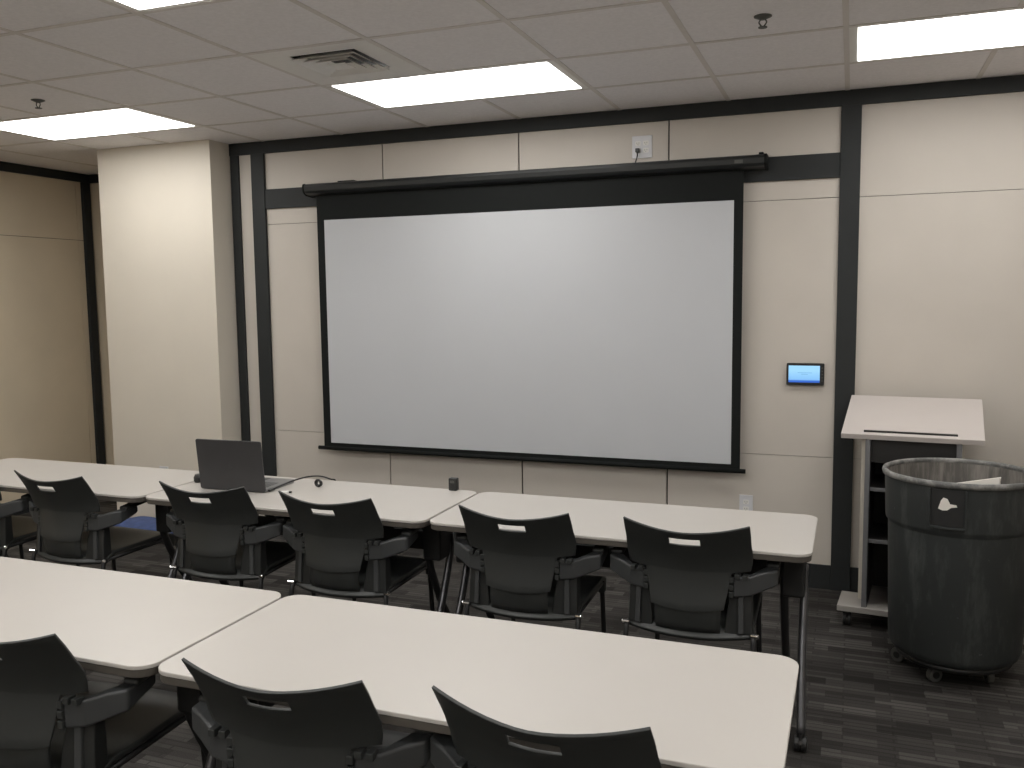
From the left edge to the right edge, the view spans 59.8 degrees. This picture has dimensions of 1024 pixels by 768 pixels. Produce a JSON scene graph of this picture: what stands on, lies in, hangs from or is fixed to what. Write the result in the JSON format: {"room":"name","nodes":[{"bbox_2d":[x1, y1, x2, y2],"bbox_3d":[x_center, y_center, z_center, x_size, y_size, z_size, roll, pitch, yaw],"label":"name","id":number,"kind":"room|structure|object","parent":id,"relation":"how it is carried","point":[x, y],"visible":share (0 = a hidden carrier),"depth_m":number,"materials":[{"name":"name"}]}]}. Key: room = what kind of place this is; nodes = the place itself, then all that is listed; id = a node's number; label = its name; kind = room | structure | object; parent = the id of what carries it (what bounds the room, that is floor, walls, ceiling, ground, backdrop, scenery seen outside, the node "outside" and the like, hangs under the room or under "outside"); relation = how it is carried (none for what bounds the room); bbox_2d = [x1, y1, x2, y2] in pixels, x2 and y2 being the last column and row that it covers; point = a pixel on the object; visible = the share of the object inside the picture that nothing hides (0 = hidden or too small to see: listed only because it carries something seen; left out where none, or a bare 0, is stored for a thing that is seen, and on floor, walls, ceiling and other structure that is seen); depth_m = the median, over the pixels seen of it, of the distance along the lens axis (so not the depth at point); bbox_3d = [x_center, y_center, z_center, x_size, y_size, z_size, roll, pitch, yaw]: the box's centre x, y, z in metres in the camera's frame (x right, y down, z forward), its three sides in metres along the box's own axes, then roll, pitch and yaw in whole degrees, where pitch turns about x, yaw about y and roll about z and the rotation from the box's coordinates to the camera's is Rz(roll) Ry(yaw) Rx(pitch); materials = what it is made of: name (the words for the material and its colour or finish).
{"room":"conference training room","nodes":[
{"label":"conference training room","id":0,"kind":"room"},
{"bbox_2d":[0,171,95,503],"bbox_3d":[-5.000,-0.028,3.868,0.100,2.690,8.020,1,6,21],"label":"wall","id":1,"kind":"structure","parent":0,"point":[46,397],"depth_m":7.06,"materials":[{"name":"beige paint"}]},
{"bbox_2d":[11,507,28,515],"bbox_3d":[-4.948,1.266,3.930,0.014,0.100,7.925,1,6,21],"label":"baseboard","id":2,"kind":"structure","parent":1,"relation":"attached to","point":[27,509],"depth_m":6.91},
{"bbox_2d":[0,161,90,183],"bbox_3d":[-4.959,-1.331,3.719,0.020,0.070,8.020,1,6,21],"label":"trim","id":3,"kind":"structure","parent":1,"relation":"attached to","point":[4,166],"depth_m":7.01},
{"bbox_2d":[80,182,105,463],"bbox_3d":[-3.533,-0.369,7.523,0.030,2.620,0.075,1,6,21],"label":"trim","id":4,"kind":"structure","parent":1,"relation":"attached to","point":[85,187],"depth_m":7.49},
{"bbox_2d":[90,183,114,464],"bbox_3d":[-3.065,-0.403,7.456,1.150,2.690,0.100,1,6,21],"label":"wall","id":5,"kind":"structure","parent":0,"point":[94,187],"depth_m":7.55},
{"bbox_2d":[89,174,98,182],"bbox_3d":[-3.046,-1.700,7.251,1.030,0.070,0.020,1,6,21],"label":"trim","id":6,"kind":"structure","parent":5,"relation":"attached to","point":[93,178],"depth_m":7.41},
{"bbox_2d":[97,139,241,517],"bbox_3d":[-2.263,-0.329,6.600,0.960,2.690,0.935,1,6,21],"label":"wall column","id":7,"kind":"structure","parent":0,"point":[166,209],"depth_m":6.12,"materials":[{"name":"beige paint"}]},
{"bbox_2d":[0,0,1023,174],"bbox_3d":[-1.325,-1.343,2.327,8.000,0.140,8.220,1,6,21],"label":"ceiling","id":8,"kind":"structure","parent":0,"point":[242,26],"depth_m":3.91,"materials":[{"name":"tile"}]},
{"bbox_2d":[31,99,44,108],"bbox_3d":[-2.483,-1.466,4.665,0.068,0.044,0.068,1,6,21],"label":"sprinkler","id":9,"kind":"object","parent":8,"relation":"attached to","point":[39,101],"visible":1,"depth_m":4.65,"materials":[{"name":"black metal"}]},
{"bbox_2d":[0,108,197,140],"bbox_3d":[-2.549,-1.592,5.340,1.195,0.084,0.586,1,6,21],"label":"ceiling light","id":10,"kind":"object","parent":8,"relation":"attached to","point":[124,120],"visible":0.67,"depth_m":5.31,"materials":[{"name":"white paint"}]},
{"bbox_2d":[107,0,211,11],"bbox_3d":[-0.921,-1.360,2.773,1.195,0.084,0.586,1,6,21],"label":"ceiling light","id":11,"kind":"object","parent":8,"relation":"attached to","point":[134,5],"visible":1,"depth_m":3.16,"materials":[{"name":"white paint"}]},
{"bbox_2d":[116,0,197,9],"bbox_3d":[-0.921,-1.327,2.774,1.127,0.018,0.544,1,6,21],"label":"diffuser","id":12,"kind":"object","parent":11,"relation":"attached to","point":[133,4],"depth_m":3.16,"materials":[{"name":"white plastic"}]},
{"bbox_2d":[247,40,427,84],"bbox_3d":[-0.772,-1.469,4.017,0.585,0.072,0.585,1,6,21],"label":"ceiling vent","id":13,"kind":"object","parent":8,"relation":"in","point":[357,60],"visible":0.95,"depth_m":4.03,"materials":[{"name":"white metal"}]},
{"bbox_2d":[326,61,587,107],"bbox_3d":[-0.270,-1.534,4.474,1.195,0.084,0.586,1,6,21],"label":"ceiling light","id":14,"kind":"object","parent":8,"relation":"attached to","point":[547,76],"visible":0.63,"depth_m":4.45,"materials":[{"name":"white paint"}]},
{"bbox_2d":[0,0,1023,166],"bbox_3d":[-1.325,-1.272,2.334,7.800,0.004,8.020,1,6,21],"label":"grid","id":15,"kind":"object","parent":8,"relation":"attached to","point":[845,3],"visible":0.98,"depth_m":3.93,"materials":[{"name":"grey metal"}]},
{"bbox_2d":[754,13,771,28],"bbox_3d":[0.959,-1.384,3.401,0.068,0.044,0.068,1,6,21],"label":"sprinkler","id":16,"kind":"object","parent":8,"relation":"attached to","point":[763,16],"visible":1,"depth_m":3.39,"materials":[{"name":"black metal"}]},
{"bbox_2d":[849,8,1023,62],"bbox_3d":[2.009,-1.477,3.608,1.195,0.084,0.586,1,6,21],"label":"ceiling light","id":17,"kind":"object","parent":8,"relation":"attached to","point":[998,29],"visible":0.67,"depth_m":3.68,"materials":[{"name":"white paint"}]},
{"bbox_2d":[7,500,1023,767],"bbox_3d":[-1.292,1.453,2.601,8.000,0.100,8.220,1,6,21],"label":"floor","id":18,"kind":"structure","parent":0,"point":[865,708],"depth_m":3.69,"materials":[{"name":"carpet"}]},
{"bbox_2d":[0,492,79,566],"bbox_3d":[-2.664,0.792,4.661,0.620,0.846,0.612,1,6,21],"label":"chair","id":19,"kind":"object","parent":18,"relation":"on","point":[13,528],"visible":0.48,"depth_m":4.45,"materials":[{"name":"grey plastic"}]},
{"bbox_2d":[14,470,174,570],"bbox_3d":[-2.049,0.809,4.411,0.620,0.846,0.612,2,6,23],"label":"chair","id":20,"kind":"object","parent":18,"relation":"on","point":[60,516],"visible":0.86,"depth_m":4.18,"materials":[{"name":"grey plastic"}]},
{"bbox_2d":[169,535,174,544],"bbox_3d":[-1.758,0.803,4.573,0.028,0.060,0.040,2,6,23],"label":"socket","id":21,"kind":"object","parent":20,"relation":"attached to","point":[172,537],"depth_m":4.57,"materials":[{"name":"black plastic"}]},
{"bbox_2d":[0,458,198,580],"bbox_3d":[-2.318,0.841,4.681,1.505,0.737,0.596,1,6,21],"label":"table","id":22,"kind":"object","parent":18,"relation":"on","point":[117,483],"visible":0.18,"depth_m":4.54,"materials":[{"name":"white laminate"}]},
{"bbox_2d":[0,633,206,767],"bbox_3d":[-1.211,0.988,2.485,0.620,0.846,0.612,1,6,19],"label":"chair","id":23,"kind":"object","parent":18,"relation":"on","point":[52,716],"visible":0.85,"depth_m":2.24,"materials":[{"name":"grey plastic"}]},
{"bbox_2d":[0,557,280,767],"bbox_3d":[-1.484,1.019,2.759,1.487,0.737,0.596,1,6,21],"label":"table","id":24,"kind":"object","parent":18,"relation":"on","point":[124,624],"visible":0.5,"depth_m":2.58,"materials":[{"name":"white laminate"}]},
{"bbox_2d":[149,536,177,545],"bbox_3d":[-2.462,1.028,6.167,0.710,0.078,0.248,1,6,21],"label":"case","id":25,"kind":"object","parent":18,"relation":"on","point":[175,538],"visible":0.02,"depth_m":5.96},
{"bbox_2d":[114,516,172,533],"bbox_3d":[-2.472,0.970,6.165,0.680,0.036,0.230,1,6,21],"label":"folded cloth","id":26,"kind":"object","parent":25,"relation":"on","point":[139,522],"visible":0.38,"depth_m":6.16,"materials":[{"name":"blue fabric"}]},
{"bbox_2d":[159,481,315,595],"bbox_3d":[-1.258,0.827,4.139,0.620,0.846,0.612,1,6,19],"label":"chair","id":27,"kind":"object","parent":18,"relation":"on","point":[212,543],"visible":0.84,"depth_m":3.90,"materials":[{"name":"grey plastic"}]},
{"bbox_2d":[181,657,434,767],"bbox_3d":[-0.439,1.007,2.200,0.620,0.846,0.612,1,6,17],"label":"chair","id":28,"kind":"object","parent":18,"relation":"on","point":[339,726],"visible":0.76,"depth_m":1.95,"materials":[{"name":"grey plastic"}]},
{"bbox_2d":[146,475,475,612],"bbox_3d":[-0.927,0.855,4.153,1.448,0.778,0.596,1,6,21],"label":"table","id":29,"kind":"object","parent":18,"relation":"on","point":[404,507],"depth_m":4.00,"materials":[{"name":"white laminate"}]},
{"bbox_2d":[194,473,199,482],"bbox_3d":[-1.555,0.466,4.418,0.048,0.041,0.048,1,6,21],"label":"puck","id":30,"kind":"object","parent":29,"relation":"on","point":[196,476],"visible":0.57,"depth_m":4.40,"materials":[{"name":"black plastic"}]},
{"bbox_2d":[195,439,293,491],"bbox_3d":[-1.283,0.371,4.295,0.360,0.246,0.280,1,6,19],"label":"laptop","id":31,"kind":"object","parent":29,"relation":"on","point":[222,464],"visible":0.99,"depth_m":4.18,"materials":[{"name":"black plastic"}]},
{"bbox_2d":[268,475,335,491],"bbox_3d":[-1.013,0.615,4.330,0.055,0.323,0.400,5,8,43],"label":"cable","id":32,"kind":"object","parent":29,"relation":"on","point":[272,489],"visible":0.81,"depth_m":4.31,"materials":[{"name":"black plastic"}]},
{"bbox_2d":[448,477,458,490],"bbox_3d":[-0.273,0.468,4.161,0.042,0.058,0.033,1,6,21],"label":"module","id":33,"kind":"object","parent":29,"relation":"on","point":[453,481],"visible":1,"depth_m":4.15,"materials":[{"name":"black plastic"}]},
{"bbox_2d":[278,491,434,610],"bbox_3d":[-0.662,0.844,3.893,0.620,0.846,0.612,2,6,22],"label":"chair","id":34,"kind":"object","parent":18,"relation":"on","point":[332,558],"visible":0.88,"depth_m":3.66,"materials":[{"name":"grey plastic"}]},
{"bbox_2d":[158,595,798,767],"bbox_3d":[-0.084,1.054,2.227,1.490,0.737,0.596,1,6,21],"label":"table","id":35,"kind":"object","parent":18,"relation":"on","point":[703,706],"visible":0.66,"depth_m":2.13,"materials":[{"name":"white laminate"}]},
{"bbox_2d":[454,504,607,632],"bbox_3d":[0.100,0.862,3.611,0.620,0.846,0.612,1,6,21],"label":"chair","id":36,"kind":"object","parent":18,"relation":"on","point":[515,576],"visible":0.91,"depth_m":3.38,"materials":[{"name":"black plastic"}]},
{"bbox_2d":[598,579,605,592],"bbox_3d":[0.383,0.855,3.784,0.028,0.060,0.040,1,6,21],"label":"socket","id":37,"kind":"object","parent":36,"relation":"attached to","point":[602,590],"depth_m":3.77,"materials":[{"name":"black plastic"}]},
{"bbox_2d":[430,685,661,767],"bbox_3d":[0.159,1.014,1.974,0.631,0.861,0.623,2,6,24],"label":"chair","id":38,"kind":"object","parent":18,"relation":"on","point":[476,740],"visible":0.8,"depth_m":1.70,"materials":[{"name":"grey plastic"}]},
{"bbox_2d":[430,492,817,752],"bbox_3d":[0.451,0.910,3.632,1.476,0.737,0.596,1,6,21],"label":"table","id":39,"kind":"object","parent":18,"relation":"on","point":[788,539],"visible":0.51,"depth_m":3.53,"materials":[{"name":"white laminate"}]},
{"bbox_2d":[610,516,780,652],"bbox_3d":[0.704,0.876,3.394,0.620,0.846,0.612,1,6,21],"label":"chair","id":40,"kind":"object","parent":18,"relation":"on","point":[682,591],"visible":0.87,"depth_m":3.16,"materials":[{"name":"grey plastic"}]},
{"bbox_2d":[837,395,984,624],"bbox_3d":[1.982,0.635,4.431,0.615,1.092,0.519,2,6,26],"label":"lectern","id":41,"kind":"object","parent":18,"relation":"on","point":[890,428],"visible":0.55,"depth_m":4.33,"materials":[{"name":"white laminate"}]},
{"bbox_2d":[870,474,884,487],"bbox_3d":[1.967,0.496,4.368,0.369,0.018,0.344,2,6,26],"label":"shelf","id":42,"kind":"object","parent":41,"relation":"attached to","point":[878,480],"depth_m":4.42,"materials":[{"name":"black wood"}]},
{"bbox_2d":[869,523,887,540],"bbox_3d":[1.970,0.750,4.393,0.369,0.018,0.344,2,6,26],"label":"shelf","id":43,"kind":"object","parent":41,"relation":"attached to","point":[878,531],"depth_m":4.43,"materials":[{"name":"black wood"}]},
{"bbox_2d":[882,458,1023,682],"bbox_3d":[1.891,0.803,3.796,0.600,0.885,0.600,1,6,21],"label":"trash can","id":44,"kind":"object","parent":18,"relation":"on","point":[956,549],"visible":1,"depth_m":3.58,"materials":[{"name":"black plastic"}]},
{"bbox_2d":[959,477,1000,483],"bbox_3d":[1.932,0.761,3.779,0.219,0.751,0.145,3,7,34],"label":"scrap","id":45,"kind":"object","parent":44,"relation":"in","point":[997,480],"visible":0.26,"depth_m":3.74,"materials":[{"name":"white paper"}]},
{"bbox_2d":[239,92,1023,567],"bbox_3d":[0.792,-0.231,5.229,5.850,2.690,0.110,1,6,21],"label":"wall","id":46,"kind":"structure","parent":0,"point":[940,289],"depth_m":4.87,"materials":[{"name":"beige paint"}]},
{"bbox_2d":[230,155,250,440],"bbox_3d":[-1.872,-0.252,6.177,0.064,2.610,0.018,1,6,21],"label":"trim","id":47,"kind":"structure","parent":46,"relation":"attached to","point":[234,160],"depth_m":6.13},
{"bbox_2d":[250,153,277,516],"bbox_3d":[-1.696,-0.247,6.108,0.102,2.610,0.022,1,6,21],"label":"trim","id":48,"kind":"structure","parent":46,"relation":"attached to","point":[258,179],"depth_m":6.08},
{"bbox_2d":[302,152,768,473],"bbox_3d":[0.025,-0.403,5.371,2.903,1.758,0.108,1,6,21],"label":"projection screen","id":49,"kind":"object","parent":46,"relation":"attached to","point":[591,314],"visible":1,"depth_m":5.32,"materials":[{"name":"fabric"}]},
{"bbox_2d":[635,148,639,161],"bbox_3d":[0.684,-1.289,5.073,0.081,0.103,0.034,1,6,21],"label":"plug","id":50,"kind":"object","parent":49,"relation":"attached to","point":[637,150],"visible":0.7,"depth_m":5.05,"materials":[{"name":"black plastic"}]},
{"bbox_2d":[265,152,839,208],"bbox_3d":[0.038,-1.201,5.350,3.632,0.129,0.016,1,6,21],"label":"trim","id":51,"kind":"structure","parent":46,"relation":"attached to","point":[824,165],"depth_m":4.80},
{"bbox_2d":[278,516,830,589],"bbox_3d":[0.065,1.028,5.569,3.632,0.135,0.014,1,6,21],"label":"baseboard","id":52,"kind":"structure","parent":46,"relation":"attached to","point":[819,574],"depth_m":4.94,"materials":[{"name":"black rubber"}]},
{"bbox_2d":[229,74,1023,155],"bbox_3d":[0.782,-1.523,5.031,5.790,0.080,0.018,1,6,21],"label":"trim","id":53,"kind":"structure","parent":46,"relation":"attached to","point":[1012,83],"depth_m":5.01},
{"bbox_2d":[632,135,651,158],"bbox_3d":[0.741,-1.351,5.069,0.115,0.125,0.010,1,6,21],"label":"wall outlet","id":54,"kind":"object","parent":46,"relation":"attached to","point":[644,143],"visible":1,"depth_m":5.07,"materials":[{"name":"white plastic"}]},
{"bbox_2d":[739,495,752,510],"bbox_3d":[1.329,0.689,5.053,0.074,0.118,0.010,1,6,21],"label":"wall outlet","id":55,"kind":"object","parent":46,"relation":"attached to","point":[745,501],"visible":0.77,"depth_m":5.05,"materials":[{"name":"white plastic"}]},
{"bbox_2d":[786,363,824,385],"bbox_3d":[1.603,-0.054,4.864,0.196,0.120,0.026,1,6,21],"label":"panel","id":56,"kind":"object","parent":46,"relation":"attached to","point":[797,373],"visible":1,"depth_m":4.85,"materials":[{"name":"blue plastic"}]},
{"bbox_2d":[830,104,861,591],"bbox_3d":[1.793,-0.159,4.782,0.101,2.610,0.022,1,6,21],"label":"trim","id":57,"kind":"structure","parent":46,"relation":"attached to","point":[851,115],"depth_m":4.76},
{"bbox_2d":[850,567,858,591],"bbox_3d":[2.688,1.094,4.573,1.779,0.135,0.014,1,6,21],"label":"baseboard","id":58,"kind":"structure","parent":46,"relation":"attached to","point":[853,571],"depth_m":4.88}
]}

